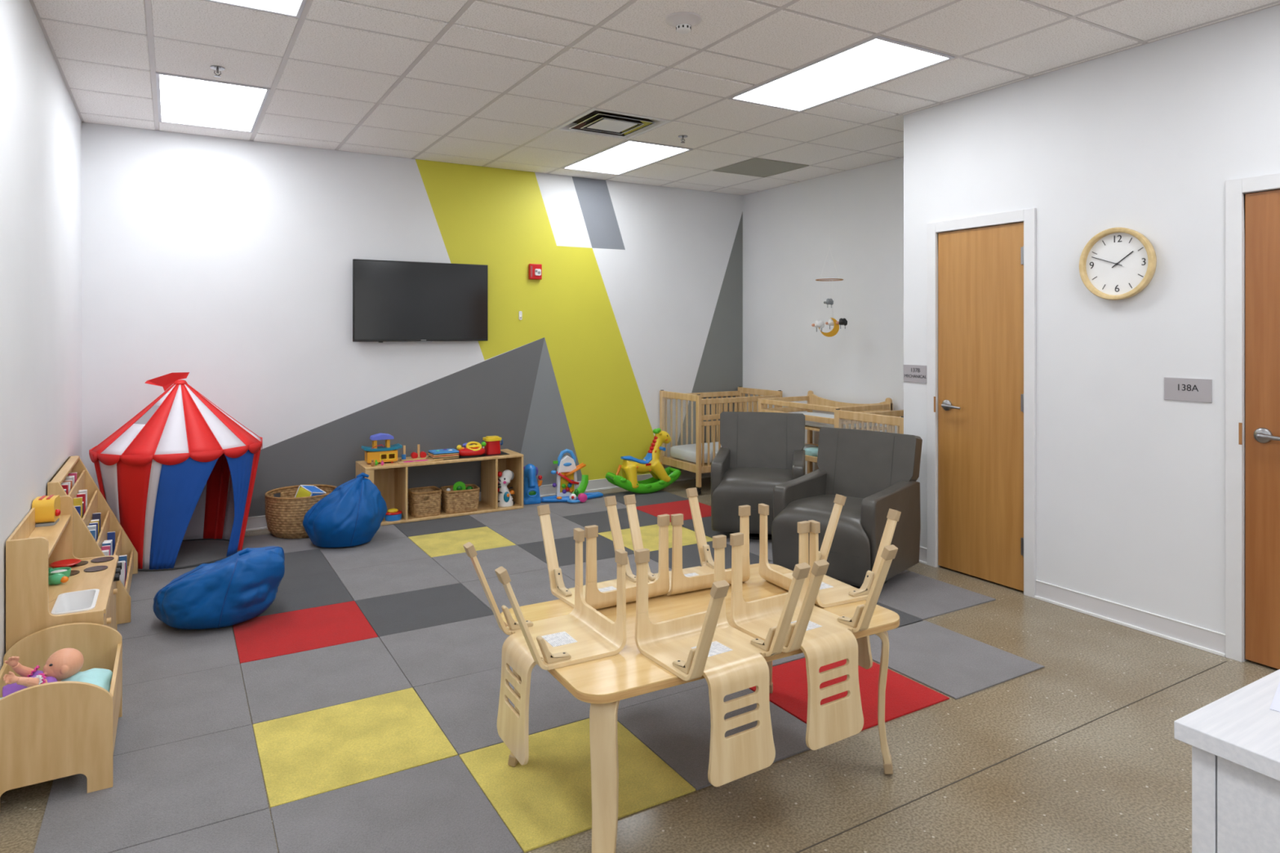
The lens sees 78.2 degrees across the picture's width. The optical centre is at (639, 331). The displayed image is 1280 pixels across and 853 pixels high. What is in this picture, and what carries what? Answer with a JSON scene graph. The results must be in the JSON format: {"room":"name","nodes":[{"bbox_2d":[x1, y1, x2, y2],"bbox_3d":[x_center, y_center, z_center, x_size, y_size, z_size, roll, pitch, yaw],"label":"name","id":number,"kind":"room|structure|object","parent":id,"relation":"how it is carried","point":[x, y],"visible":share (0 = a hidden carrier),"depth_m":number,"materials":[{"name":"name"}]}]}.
{"room":"children's room","nodes":[
{"label":"children's room","id":0,"kind":"room"},
{"bbox_2d":[0,0,81,670],"bbox_3d":[-1.541,-0.015,1.446,0.100,3.059,9.460,0,0,-31],"label":"wall","id":1,"kind":"structure","parent":0,"point":[41,122],"depth_m":3.54,"materials":[{"name":"paint"}]},
{"bbox_2d":[81,122,742,517],"bbox_3d":[-1.405,0.025,6.958,5.765,3.139,0.080,0,0,-31],"label":"wall","id":2,"kind":"structure","parent":0,"point":[226,263],"depth_m":6.49,"materials":[{"name":"paint"}]},
{"bbox_2d":[352,258,488,342],"bbox_3d":[-1.827,-0.241,6.615,1.124,0.670,0.078,0,0,-31],"label":"television","id":3,"kind":"object","parent":2,"relation":"attached to","point":[393,300],"visible":1,"depth_m":6.56,"materials":[{"name":"black plastic"}]},
{"bbox_2d":[245,470,711,531],"bbox_3d":[-1.379,1.463,6.916,5.765,0.102,0.018,0,0,-31],"label":"baseboard","id":4,"kind":"structure","parent":2,"relation":"attached to","point":[258,522],"depth_m":7.46,"materials":[{"name":"plastic"}]},
{"bbox_2d":[528,263,542,279],"bbox_3d":[-0.948,-0.539,7.154,0.120,0.140,0.051,0,0,-31],"label":"fire alarm","id":5,"kind":"object","parent":2,"relation":"attached to","point":[535,269],"visible":1,"depth_m":7.14,"materials":[{"name":"red plastic"}]},
{"bbox_2d":[0,477,1278,852],"bbox_3d":[1.020,1.565,2.967,6.057,0.100,9.460,0,0,-31],"label":"floor","id":6,"kind":"structure","parent":0,"point":[1120,781],"depth_m":2.71,"materials":[{"name":"concrete"}]},
{"bbox_2d":[0,622,122,797],"bbox_3d":[-2.043,1.310,2.755,0.364,0.392,0.567,0,0,-31],"label":"bed","id":7,"kind":"object","parent":6,"relation":"on","point":[55,730],"visible":0.99,"depth_m":2.56,"materials":[{"name":"brown wood"}]},
{"bbox_3d":[-2.042,1.352,2.753,0.316,0.090,0.500,0,0,-31],"label":"blanket","id":8,"kind":"object","parent":7,"relation":"on","visible":0},
{"bbox_2d":[2,648,84,697],"bbox_3d":[-2.086,1.204,2.714,0.169,0.184,0.264,0,0,22],"label":"baby doll","id":9,"kind":"object","parent":8,"relation":"on","point":[64,663],"visible":0.53,"depth_m":2.73,"materials":[{"name":"plastic"}]},
{"bbox_2d":[60,668,112,692],"bbox_3d":[-1.962,1.256,2.773,0.176,0.102,0.252,0,0,-31],"label":"pillow","id":10,"kind":"object","parent":8,"relation":"on","point":[102,677],"visible":0.32,"depth_m":2.77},
{"bbox_2d":[5,495,121,652],"bbox_3d":[-2.445,1.144,3.392,0.323,0.725,0.890,0,0,-31],"label":"play kitchen","id":11,"kind":"object","parent":6,"relation":"on","point":[90,593],"visible":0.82,"depth_m":3.12,"materials":[{"name":"brown wood"}]},
{"bbox_2d":[31,494,60,527],"bbox_3d":[-2.674,0.809,3.564,0.098,0.120,0.136,0,0,-27],"label":"toaster","id":12,"kind":"object","parent":11,"relation":"on","point":[47,508],"visible":0.94,"depth_m":3.51,"materials":[{"name":"yellow plastic"}]},
{"bbox_2d":[28,514,71,559],"bbox_3d":[-2.528,0.878,3.343,0.109,0.017,0.858,0,0,-31],"label":"shelf","id":13,"kind":"object","parent":11,"relation":"attached to","point":[53,533],"depth_m":3.40,"materials":[{"name":"brown wood"}]},
{"bbox_2d":[48,573,68,584],"bbox_3d":[-2.510,1.068,3.394,0.085,0.047,0.046,0,0,-10],"label":"pepper","id":14,"kind":"object","parent":11,"relation":"on","point":[55,579],"visible":0.94,"depth_m":3.38,"materials":[{"name":"green plastic"}]},
{"bbox_2d":[48,567,71,577],"bbox_3d":[-2.592,1.065,3.478,0.136,0.046,0.090,0,0,-21],"label":"pan","id":15,"kind":"object","parent":11,"relation":"on","point":[66,571],"visible":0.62,"depth_m":3.49,"materials":[{"name":"green plastic"}]},
{"bbox_2d":[48,559,80,568],"bbox_3d":[-2.663,1.080,3.652,0.120,0.016,0.120,0,0,-31],"label":"plate","id":16,"kind":"object","parent":11,"relation":"on","point":[67,562],"visible":0.97,"depth_m":3.66,"materials":[{"name":"red plastic"}]},
{"bbox_2d":[50,588,99,614],"bbox_3d":[-2.273,1.127,3.177,0.140,0.080,0.285,0,0,-31],"label":"sink","id":17,"kind":"object","parent":11,"relation":"in","point":[88,600],"depth_m":3.26,"materials":[{"name":"white plastic"}]},
{"bbox_2d":[48,555,118,613],"bbox_3d":[-2.451,1.101,3.388,0.307,0.018,0.858,0,0,-31],"label":"countertop","id":18,"kind":"structure","parent":11,"relation":"on","point":[103,580],"depth_m":3.40,"materials":[{"name":"brown wood"}]},
{"bbox_2d":[47,455,137,624],"bbox_3d":[-3.031,1.129,4.405,0.348,0.755,0.970,0,0,-31],"label":"book display","id":19,"kind":"object","parent":6,"relation":"on","point":[85,545],"visible":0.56,"depth_m":4.35,"materials":[{"name":"brown wood"}]},
{"bbox_2d":[60,483,68,494],"bbox_3d":[-3.016,0.870,4.124,0.038,0.138,0.042,0,0,-31],"label":"book","id":20,"kind":"object","parent":19,"relation":"on","point":[64,486],"visible":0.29,"depth_m":4.12,"materials":[{"name":"red paper"}]},
{"bbox_2d":[65,475,74,487],"bbox_3d":[-3.173,0.874,4.387,0.038,0.132,0.050,0,0,-31],"label":"book","id":21,"kind":"object","parent":19,"relation":"on","point":[68,477],"visible":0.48,"depth_m":4.37,"materials":[{"name":"white paper"}]},
{"bbox_2d":[68,472,77,484],"bbox_3d":[-3.240,0.875,4.501,0.038,0.130,0.044,0,0,-31],"label":"book","id":22,"kind":"object","parent":19,"relation":"on","point":[74,474],"visible":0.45,"depth_m":4.49,"materials":[{"name":"red paper"}]},
{"bbox_2d":[74,505,80,515],"bbox_3d":[-2.913,0.986,4.070,0.038,0.162,0.040,0,0,-31],"label":"book","id":23,"kind":"object","parent":19,"relation":"on","point":[77,508],"visible":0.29,"depth_m":4.07,"materials":[{"name":"blue paper"}]},
{"bbox_2d":[73,497,82,518],"bbox_3d":[-2.960,0.972,4.149,0.038,0.190,0.038,0,0,-31],"label":"book","id":24,"kind":"object","parent":19,"relation":"on","point":[77,501],"visible":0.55,"depth_m":4.15,"materials":[{"name":"yellow paper"}]},
{"bbox_2d":[76,493,85,513],"bbox_3d":[-3.049,0.977,4.299,0.038,0.179,0.040,0,0,-31],"label":"book","id":25,"kind":"object","parent":19,"relation":"on","point":[82,495],"visible":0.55,"depth_m":4.29,"materials":[{"name":"red paper"}]},
{"bbox_2d":[78,489,87,510],"bbox_3d":[-3.100,0.976,4.386,0.038,0.182,0.036,0,0,-31],"label":"book","id":26,"kind":"object","parent":19,"relation":"on","point":[80,491],"visible":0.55,"depth_m":4.38,"materials":[{"name":"white paper"}]},
{"bbox_2d":[87,524,96,541],"bbox_3d":[-2.904,1.112,4.175,0.038,0.166,0.038,0,0,-31],"label":"book","id":27,"kind":"object","parent":19,"relation":"on","point":[92,526],"visible":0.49,"depth_m":4.16,"materials":[{"name":"white paper"}]},
{"bbox_2d":[88,529,95,539],"bbox_3d":[-2.870,1.118,4.118,0.038,0.154,0.039,0,0,-31],"label":"book","id":28,"kind":"object","parent":19,"relation":"on","point":[92,531],"visible":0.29,"depth_m":4.12,"materials":[{"name":"blue paper"}]},
{"bbox_2d":[88,522,97,541],"bbox_3d":[-2.955,1.116,4.261,0.038,0.157,0.036,0,0,-31],"label":"book","id":29,"kind":"object","parent":19,"relation":"on","point":[91,523],"visible":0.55,"depth_m":4.26,"materials":[{"name":"white paper"}]},
{"bbox_2d":[90,519,99,537],"bbox_3d":[-3.000,1.117,4.337,0.038,0.157,0.045,0,0,-31],"label":"book","id":30,"kind":"object","parent":19,"relation":"on","point":[97,520],"visible":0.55,"depth_m":4.33,"materials":[{"name":"white paper"}]},
{"bbox_2d":[92,512,101,532],"bbox_3d":[-3.055,1.110,4.429,0.038,0.172,0.044,0,0,-31],"label":"book","id":31,"kind":"object","parent":19,"relation":"on","point":[96,516],"visible":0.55,"depth_m":4.42,"materials":[{"name":"blue paper"}]},
{"bbox_2d":[101,545,110,555],"bbox_3d":[-2.850,1.235,4.204,0.038,0.177,0.048,0,0,-31],"label":"book","id":32,"kind":"object","parent":19,"relation":"on","point":[106,547],"visible":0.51,"depth_m":4.20,"materials":[{"name":"pink paper"}]},
{"bbox_2d":[102,541,111,555],"bbox_3d":[-2.882,1.232,4.259,0.038,0.184,0.048,0,0,-31],"label":"book","id":33,"kind":"object","parent":19,"relation":"on","point":[108,543],"visible":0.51,"depth_m":4.25,"materials":[{"name":"white paper"}]},
{"bbox_2d":[106,531,115,555],"bbox_3d":[-3.073,1.246,4.579,0.038,0.154,0.035,0,0,-31],"label":"book","id":34,"kind":"object","parent":19,"relation":"on","point":[110,535],"visible":0.55,"depth_m":4.57,"materials":[{"name":"blue paper"}]},
{"bbox_2d":[117,560,124,586],"bbox_3d":[-2.847,1.358,4.320,0.038,0.187,0.042,0,0,-31],"label":"book","id":35,"kind":"object","parent":19,"relation":"on","point":[122,577],"visible":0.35,"depth_m":4.32,"materials":[{"name":"white paper"}]},
{"bbox_2d":[118,555,127,579],"bbox_3d":[-2.966,1.370,4.521,0.038,0.161,0.030,0,-1,-31],"label":"book","id":36,"kind":"object","parent":19,"relation":"on","point":[123,557],"visible":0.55,"depth_m":4.51,"materials":[{"name":"blue paper"}]},
{"bbox_2d":[355,448,523,525],"bbox_3d":[-1.641,1.276,6.525,1.298,0.461,0.375,0,0,-31],"label":"shelf","id":37,"kind":"object","parent":6,"relation":"on","point":[391,479],"visible":0.5,"depth_m":6.49,"materials":[{"name":"brown wood"}]},
{"bbox_2d":[361,432,402,463],"bbox_3d":[-2.055,0.932,6.270,0.290,0.232,0.137,0,0,-29],"label":"toy ark","id":38,"kind":"object","parent":37,"relation":"on","point":[388,453],"visible":0.99,"depth_m":6.23,"materials":[{"name":"orange plastic"}]},
{"bbox_2d":[384,508,402,521],"bbox_3d":[-1.945,1.442,6.213,0.136,0.088,0.109,0,0,-31],"label":"drum","id":39,"kind":"object","parent":37,"relation":"on","point":[392,514],"visible":0.96,"depth_m":6.17,"materials":[{"name":"blue plastic"}]},
{"bbox_2d":[400,444,426,461],"bbox_3d":[-1.848,0.989,6.427,0.206,0.120,0.060,0,0,-31],"label":"peg stacker","id":40,"kind":"object","parent":37,"relation":"on","point":[419,455],"visible":1,"depth_m":6.42,"materials":[{"name":"brown wood"}]},
{"bbox_2d":[397,458,435,464],"bbox_3d":[-1.790,1.042,6.305,0.280,0.012,0.110,0,0,-31],"label":"board","id":41,"kind":"object","parent":37,"relation":"on","point":[427,460],"visible":1,"depth_m":6.28,"materials":[{"name":"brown wood"}]},
{"bbox_2d":[404,459,428,462],"bbox_3d":[-1.793,1.040,6.305,0.205,0.006,0.063,0,0,-31],"label":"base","id":42,"kind":"object","parent":41,"relation":"on","point":[418,460],"depth_m":6.30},
{"bbox_2d":[408,485,441,517],"bbox_3d":[-1.751,1.386,6.404,0.246,0.201,0.231,0,0,-31],"label":"basket","id":43,"kind":"object","parent":37,"relation":"on","point":[424,501],"visible":0.99,"depth_m":6.32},
{"bbox_2d":[427,456,458,460],"bbox_3d":[-1.623,1.039,6.503,0.210,0.012,0.160,0,0,-34],"label":"puzzle","id":44,"kind":"object","parent":37,"relation":"on","point":[429,457],"visible":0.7,"depth_m":6.44,"materials":[{"name":"brown wood"}]},
{"bbox_2d":[428,453,458,457],"bbox_3d":[-1.620,1.023,6.505,0.210,0.012,0.160,0,0,-29],"label":"puzzle","id":45,"kind":"object","parent":44,"relation":"on","point":[457,455],"visible":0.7,"depth_m":6.44,"materials":[{"name":"brown wood"}]},
{"bbox_2d":[427,452,458,456],"bbox_3d":[-1.623,1.008,6.503,0.210,0.012,0.160,0,0,-33],"label":"puzzle","id":46,"kind":"object","parent":45,"relation":"on","point":[429,453],"visible":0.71,"depth_m":6.44,"materials":[{"name":"brown wood"}]},
{"bbox_2d":[428,448,458,454],"bbox_3d":[-1.620,0.989,6.505,0.210,0.019,0.160,0,0,-30],"label":"puzzle","id":47,"kind":"object","parent":46,"relation":"on","point":[452,450],"visible":1,"depth_m":6.48,"materials":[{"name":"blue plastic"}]},
{"bbox_2d":[440,484,479,513],"bbox_3d":[-1.497,1.393,6.555,0.302,0.186,0.251,0,0,-25],"label":"basket","id":48,"kind":"object","parent":37,"relation":"on","point":[463,500],"visible":0.94,"depth_m":6.45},
{"bbox_2d":[453,481,466,490],"bbox_3d":[-1.497,1.300,6.532,0.104,0.104,0.034,0,0,-11],"label":"ring","id":49,"kind":"object","parent":48,"relation":"in","point":[458,486],"visible":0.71,"depth_m":6.52,"materials":[{"name":"green plastic"}]},
{"bbox_2d":[456,441,486,457],"bbox_3d":[-1.413,0.988,6.604,0.248,0.116,0.158,0,0,-27],"label":"toy","id":50,"kind":"object","parent":37,"relation":"on","point":[472,451],"visible":1,"depth_m":6.55,"materials":[{"name":"red plastic"}]},
{"bbox_2d":[482,435,502,454],"bbox_3d":[-1.253,0.973,6.746,0.165,0.144,0.124,0,0,-31],"label":"shape sorter","id":51,"kind":"object","parent":37,"relation":"on","point":[492,446],"visible":0.98,"depth_m":6.70,"materials":[{"name":"red plastic"}]},
{"bbox_2d":[497,470,515,506],"bbox_3d":[-1.145,1.337,6.715,0.157,0.304,0.146,0,0,8],"label":"toy","id":52,"kind":"object","parent":37,"relation":"on","point":[504,495],"visible":0.91,"depth_m":6.68,"materials":[{"name":"white plastic"}]},
{"bbox_2d":[523,463,542,504],"bbox_3d":[-0.953,1.337,6.928,0.194,0.339,0.188,0,0,-25],"label":"toy","id":53,"kind":"object","parent":6,"relation":"on","point":[531,495],"visible":0.9,"depth_m":6.87,"materials":[{"name":"blue plastic"}]},
{"bbox_2d":[33,489,1044,852],"bbox_3d":[-0.621,1.510,4.614,4.339,0.008,4.324,0,0,-31],"label":"carpet","id":54,"kind":"structure","parent":6,"relation":"on","point":[162,791],"depth_m":3.17,"materials":[{"name":"carpet"}]},
{"bbox_2d":[152,546,284,629],"bbox_3d":[-2.187,1.322,4.119,0.634,0.368,0.539,0,0,-6],"label":"bean bag","id":55,"kind":"object","parent":54,"relation":"on","point":[236,588],"visible":1,"depth_m":3.93,"materials":[{"name":"fabric"}]},
{"bbox_2d":[264,484,337,538],"bbox_3d":[-2.531,1.353,5.911,0.512,0.312,0.512,0,0,22],"label":"round basket","id":56,"kind":"object","parent":54,"relation":"on","point":[285,514],"visible":0.56,"depth_m":5.69,"materials":[{"name":"wicker"}]},
{"bbox_2d":[294,484,326,497],"bbox_3d":[-2.471,1.248,5.894,0.181,0.204,0.178,0,0,24],"label":"block","id":57,"kind":"object","parent":56,"relation":"in","point":[304,491],"visible":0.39,"depth_m":5.85,"materials":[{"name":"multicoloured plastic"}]},
{"bbox_2d":[302,472,386,547],"bbox_3d":[-2.096,1.262,5.613,0.552,0.489,0.509,0,0,-11],"label":"bean bag","id":58,"kind":"object","parent":54,"relation":"on","point":[352,514],"visible":1,"depth_m":5.46,"materials":[{"name":"fabric"}]},
{"bbox_2d":[541,448,603,502],"bbox_3d":[-0.588,1.282,7.000,0.577,0.445,0.281,0,0,-20],"label":"toy","id":59,"kind":"object","parent":54,"relation":"on","point":[566,485],"visible":1,"depth_m":7.06,"materials":[{"name":"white plastic"}]},
{"bbox_2d":[577,493,586,502],"bbox_3d":[-0.506,1.462,6.921,0.076,0.076,0.055,0,0,-23],"label":"ball","id":60,"kind":"object","parent":59,"relation":"on","point":[582,497],"depth_m":6.90,"materials":[{"name":"pink plastic"}]},
{"bbox_2d":[604,427,681,493],"bbox_3d":[0.035,1.210,7.383,0.713,0.588,0.240,0,0,-27],"label":"giraffe rocker","id":61,"kind":"object","parent":54,"relation":"on","point":[662,477],"visible":1,"depth_m":7.34,"materials":[{"name":"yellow plastic"}]},
{"bbox_2d":[500,563,899,852],"bbox_3d":[0.205,1.246,2.739,1.227,0.523,0.763,0,0,-29],"label":"table","id":62,"kind":"object","parent":54,"relation":"on","point":[603,682],"visible":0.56,"depth_m":2.31,"materials":[{"name":"brown wood"}]},
{"bbox_2d":[462,528,627,764],"bbox_3d":[-0.301,0.979,2.467,0.411,0.608,0.351,0,0,-30],"label":"chair","id":63,"kind":"object","parent":62,"relation":"on","point":[584,634],"visible":1,"depth_m":2.44,"materials":[{"name":"brown wood"}]},
{"bbox_2d":[537,495,670,609],"bbox_3d":[-0.146,0.979,2.984,0.351,0.608,0.411,0,0,-33],"label":"chair","id":64,"kind":"object","parent":62,"relation":"on","point":[600,595],"visible":0.7,"depth_m":2.90,"materials":[{"name":"brown wood"}]},
{"bbox_2d":[623,487,750,595],"bbox_3d":[0.180,0.979,3.156,0.351,0.608,0.411,0,0,-28],"label":"chair","id":65,"kind":"object","parent":62,"relation":"on","point":[682,580],"visible":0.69,"depth_m":3.06,"materials":[{"name":"brown wood"}]},
{"bbox_2d":[635,534,810,786],"bbox_3d":[0.240,0.979,2.362,0.351,0.608,0.411,0,0,-33],"label":"chair","id":66,"kind":"object","parent":62,"relation":"on","point":[731,660],"visible":1,"depth_m":2.31,"materials":[{"name":"brown wood"}]},
{"bbox_2d":[729,520,897,750],"bbox_3d":[0.556,0.979,2.555,0.351,0.608,0.411,0,0,-32],"label":"chair","id":67,"kind":"object","parent":62,"relation":"on","point":[824,637],"visible":0.91,"depth_m":2.50,"materials":[{"name":"brown wood"}]},
{"bbox_2d":[758,493,901,669],"bbox_3d":[0.725,0.979,3.031,0.411,0.608,0.351,0,0,-27],"label":"chair","id":68,"kind":"object","parent":62,"relation":"on","point":[833,592],"visible":0.62,"depth_m":2.98,"materials":[{"name":"brown wood"}]},
{"bbox_2d":[711,411,804,539],"bbox_3d":[0.899,1.071,5.915,0.660,0.872,0.735,0,0,13],"label":"armchair","id":69,"kind":"object","parent":54,"relation":"on","point":[759,452],"visible":0.69,"depth_m":6.05,"materials":[{"name":"grey leather"}]},
{"bbox_2d":[711,466,791,534],"bbox_3d":[0.886,1.238,5.852,0.643,0.410,0.611,0,0,13],"label":"seat cushion","id":70,"kind":"object","parent":69,"relation":"on","point":[732,487],"depth_m":5.61,"materials":[{"name":"leather"}]},
{"bbox_2d":[771,426,922,588],"bbox_3d":[1.268,1.071,4.843,0.660,0.872,0.735,0,0,42],"label":"armchair","id":71,"kind":"object","parent":54,"relation":"on","point":[877,473],"visible":0.85,"depth_m":4.79,"materials":[{"name":"grey leather"}]},
{"bbox_2d":[771,494,871,586],"bbox_3d":[1.226,1.238,4.796,0.643,0.410,0.611,0,0,42],"label":"seat cushion","id":72,"kind":"object","parent":71,"relation":"on","point":[849,557],"depth_m":4.58,"materials":[{"name":"leather"}]},
{"bbox_2d":[659,386,782,495],"bbox_3d":[0.799,1.049,7.794,1.006,0.929,0.680,0,0,-31],"label":"crib","id":73,"kind":"object","parent":6,"relation":"on","point":[698,468],"visible":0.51,"depth_m":7.59,"materials":[{"name":"brown wood"}]},
{"bbox_2d":[670,441,722,463],"bbox_3d":[0.799,1.190,7.795,0.921,0.116,0.567,0,0,-31],"label":"mattress","id":74,"kind":"object","parent":73,"relation":"on","point":[686,452],"visible":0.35,"depth_m":7.57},
{"bbox_2d":[757,390,893,473],"bbox_3d":[1.591,1.036,6.859,0.630,0.956,1.000,0,0,-31],"label":"table","id":75,"kind":"object","parent":6,"relation":"on","point":[815,402],"visible":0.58,"depth_m":6.81,"materials":[{"name":"brown wood"}]},
{"bbox_2d":[803,444,816,449],"bbox_3d":[1.419,1.020,6.815,0.240,0.070,0.140,0,0,-31],"label":"folded cloth","id":76,"kind":"object","parent":75,"relation":"on","point":[806,446],"visible":0.18,"depth_m":6.78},
{"bbox_2d":[804,446,817,457],"bbox_3d":[1.506,1.020,6.669,0.240,0.070,0.140,0,0,-31],"label":"folded cloth","id":77,"kind":"object","parent":75,"relation":"on","point":[812,451],"visible":0.48,"depth_m":6.59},
{"bbox_2d":[800,412,875,428],"bbox_3d":[1.591,0.776,6.859,0.520,0.060,0.860,0,0,-31],"label":"changing pad","id":78,"kind":"object","parent":75,"relation":"on","point":[812,424],"visible":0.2,"depth_m":6.59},
{"bbox_2d":[804,425,887,431],"bbox_3d":[1.591,0.816,6.859,0.590,0.017,0.960,0,0,-31],"label":"shelf","id":79,"kind":"object","parent":75,"relation":"attached to","point":[815,428],"depth_m":6.56,"materials":[{"name":"brown wood"}]},
{"bbox_2d":[834,408,903,434],"bbox_3d":[2.019,1.049,5.877,0.906,0.929,0.668,0,0,-31],"label":"crib","id":80,"kind":"object","parent":6,"relation":"on","point":[892,418],"visible":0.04,"depth_m":5.85,"materials":[{"name":"brown wood"}]},
{"bbox_2d":[795,661,1226,852],"bbox_3d":[0.688,1.514,2.425,4.660,0.001,0.005,0,0,-31],"label":"joint","id":81,"kind":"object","parent":6,"relation":"attached to","point":[810,846],"depth_m":2.73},
{"bbox_2d":[1173,669,1279,852],"bbox_3d":[1.772,1.083,1.114,1.300,0.862,1.250,0,0,-31],"label":"base cabinet","id":82,"kind":"object","parent":6,"relation":"on","point":[1234,739],"visible":1,"depth_m":1.28,"materials":[{"name":"wood"}]},
{"bbox_2d":[1173,669,1279,781],"bbox_3d":[1.772,0.667,1.114,1.300,0.030,1.250,0,0,-31],"label":"countertop","id":83,"kind":"structure","parent":82,"relation":"on","point":[1240,727],"depth_m":1.30,"materials":[{"name":"white plastic"}]},
{"bbox_2d":[1269,681,1279,711],"bbox_3d":[1.265,0.652,1.331,0.296,0.001,0.210,0,0,44],"label":"paper sheet","id":84,"kind":"object","parent":83,"relation":"on","point":[1275,705],"visible":1,"depth_m":1.39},
{"bbox_3d":[-3.168,1.511,5.256,0.607,0.007,0.607,0,0,-31],"label":"tile","id":85,"kind":"structure","parent":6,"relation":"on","visible":0},
{"bbox_2d":[88,372,262,571],"bbox_3d":[-3.095,0.892,5.309,1.007,1.229,1.007,0,0,-31],"label":"tent","id":86,"kind":"object","parent":85,"relation":"on","point":[153,472],"visible":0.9,"depth_m":5.00,"materials":[{"name":"red fabric"}]},
{"bbox_2d":[33,0,1279,195],"bbox_3d":[0.980,-1.495,2.943,5.965,0.099,9.460,0,0,-31],"label":"ceiling","id":87,"kind":"structure","parent":0,"point":[784,38],"depth_m":4.25,"materials":[{"name":"tile"}]},
{"bbox_2d":[155,71,271,133],"bbox_3d":[-2.760,-1.460,5.066,0.587,0.036,1.194,0,0,-31],"label":"recessed light","id":88,"kind":"object","parent":87,"relation":"in","point":[181,100],"visible":0.79,"depth_m":4.99,"materials":[{"name":"plastic"}]},
{"bbox_2d":[209,65,225,77],"bbox_3d":[-2.317,-1.422,4.322,0.072,0.051,0.072,0,0,-31],"label":"sprinkler","id":89,"kind":"object","parent":87,"relation":"attached to","point":[216,68],"visible":1,"depth_m":4.32,"materials":[{"name":"silver metal"}]},
{"bbox_2d":[204,0,306,17],"bbox_3d":[-1.515,-1.460,2.969,0.587,0.036,1.194,0,0,-31],"label":"recessed light","id":90,"kind":"object","parent":87,"relation":"in","point":[294,8],"visible":1,"depth_m":3.50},
{"bbox_2d":[555,108,671,139],"bbox_3d":[-0.197,-1.470,5.525,0.601,0.069,0.601,0,0,-31],"label":"ceiling vent","id":91,"kind":"object","parent":87,"relation":"in","point":[597,122],"visible":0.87,"depth_m":5.53,"materials":[{"name":"metal"}]},
{"bbox_2d":[562,139,692,174],"bbox_3d":[-0.139,-1.460,6.622,0.587,0.036,1.194,0,0,-31],"label":"recessed light","id":92,"kind":"object","parent":87,"relation":"in","point":[629,155],"visible":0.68,"depth_m":6.56,"materials":[{"name":"plastic"}]},
{"bbox_2d":[29,0,1279,195],"bbox_3d":[0.980,-1.450,2.943,5.765,0.008,9.260,0,0,-31],"label":"grid","id":93,"kind":"object","parent":87,"relation":"attached to","point":[148,5],"depth_m":4.31,"materials":[{"name":"metal"}]},
{"bbox_2d":[678,134,687,143],"bbox_3d":[0.318,-1.422,5.841,0.072,0.051,0.072,0,0,-31],"label":"sprinkler","id":94,"kind":"object","parent":87,"relation":"attached to","point":[681,136],"visible":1,"depth_m":5.83,"materials":[{"name":"silver metal"}]},
{"bbox_2d":[665,11,702,33],"bbox_3d":[0.201,-1.417,3.648,0.168,0.062,0.168,0,0,-31],"label":"smoke detector","id":95,"kind":"object","parent":87,"relation":"attached to","point":[683,21],"visible":1,"depth_m":3.61,"materials":[{"name":"white plastic"}]},
{"bbox_2d":[713,157,808,177],"bbox_3d":[1.065,-1.447,6.983,0.600,0.011,0.600,0,0,-31],"label":"ceiling vent","id":96,"kind":"object","parent":87,"relation":"in","point":[760,167],"visible":1,"depth_m":6.96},
{"bbox_2d":[811,251,847,337],"bbox_3d":[1.627,-0.697,6.822,0.279,1.494,0.236,0,0,-31],"label":"mobile","id":97,"kind":"object","parent":87,"relation":"hanging from","point":[819,323],"visible":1,"depth_m":6.81,"materials":[{"name":"brown wood"}]},
{"bbox_2d":[728,35,954,111],"bbox_3d":[1.106,-1.460,4.526,0.587,0.036,1.194,0,0,-31],"label":"recessed light","id":98,"kind":"object","parent":87,"relation":"in","point":[876,60],"visible":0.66,"depth_m":4.44,"materials":[{"name":"plastic"}]},
{"bbox_2d":[742,157,903,475],"bbox_3d":[1.908,-0.015,7.124,0.100,3.059,3.218,0,0,-31],"label":"wall","id":99,"kind":"structure","parent":0,"point":[856,215],"depth_m":7.30,"materials":[{"name":"paint"}]},
{"bbox_2d":[903,4,1279,661],"bbox_3d":[3.439,-0.015,2.591,0.120,3.059,6.342,0,0,-31],"label":"wall","id":100,"kind":"structure","parent":0,"point":[1147,140],"depth_m":4.05,"materials":[{"name":"paint"}]},
{"bbox_2d":[903,364,926,382],"bbox_3d":[1.817,0.281,5.197,0.007,0.114,0.197,0,0,-31],"label":"room sign","id":101,"kind":"object","parent":100,"relation":"attached to","point":[912,373],"visible":1,"depth_m":5.20,"materials":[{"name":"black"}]},
{"bbox_2d":[926,208,1035,598],"bbox_3d":[2.088,0.408,4.810,0.176,2.216,0.741,0,0,-31],"label":"door","id":102,"kind":"structure","parent":100,"relation":"in","point":[987,275],"depth_m":4.78,"materials":[{"name":"brown wood"}]},
{"bbox_2d":[919,546,1225,657],"bbox_3d":[3.354,1.463,2.598,0.018,0.102,6.242,0,0,-31],"label":"baseboard","id":103,"kind":"structure","parent":100,"relation":"attached to","point":[1188,634],"depth_m":4.02,"materials":[{"name":"plastic"}]},
{"bbox_2d":[1079,226,1156,300],"bbox_3d":[2.462,-0.346,4.068,0.052,0.374,0.374,0,0,-31],"label":"wall clock","id":104,"kind":"object","parent":100,"relation":"attached to","point":[1118,263],"visible":1,"depth_m":4.06,"materials":[{"name":"brown wood"}]},
{"bbox_2d":[1164,377,1212,402],"bbox_3d":[2.644,0.283,3.805,0.007,0.110,0.207,0,0,-31],"label":"room sign","id":105,"kind":"object","parent":100,"relation":"attached to","point":[1175,388],"visible":1,"depth_m":3.80,"materials":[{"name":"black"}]},
{"bbox_2d":[1225,173,1279,669],"bbox_3d":[3.025,0.408,3.234,0.176,2.216,1.044,0,0,-31],"label":"door","id":106,"kind":"structure","parent":100,"relation":"in","point":[1261,209],"depth_m":3.59,"materials":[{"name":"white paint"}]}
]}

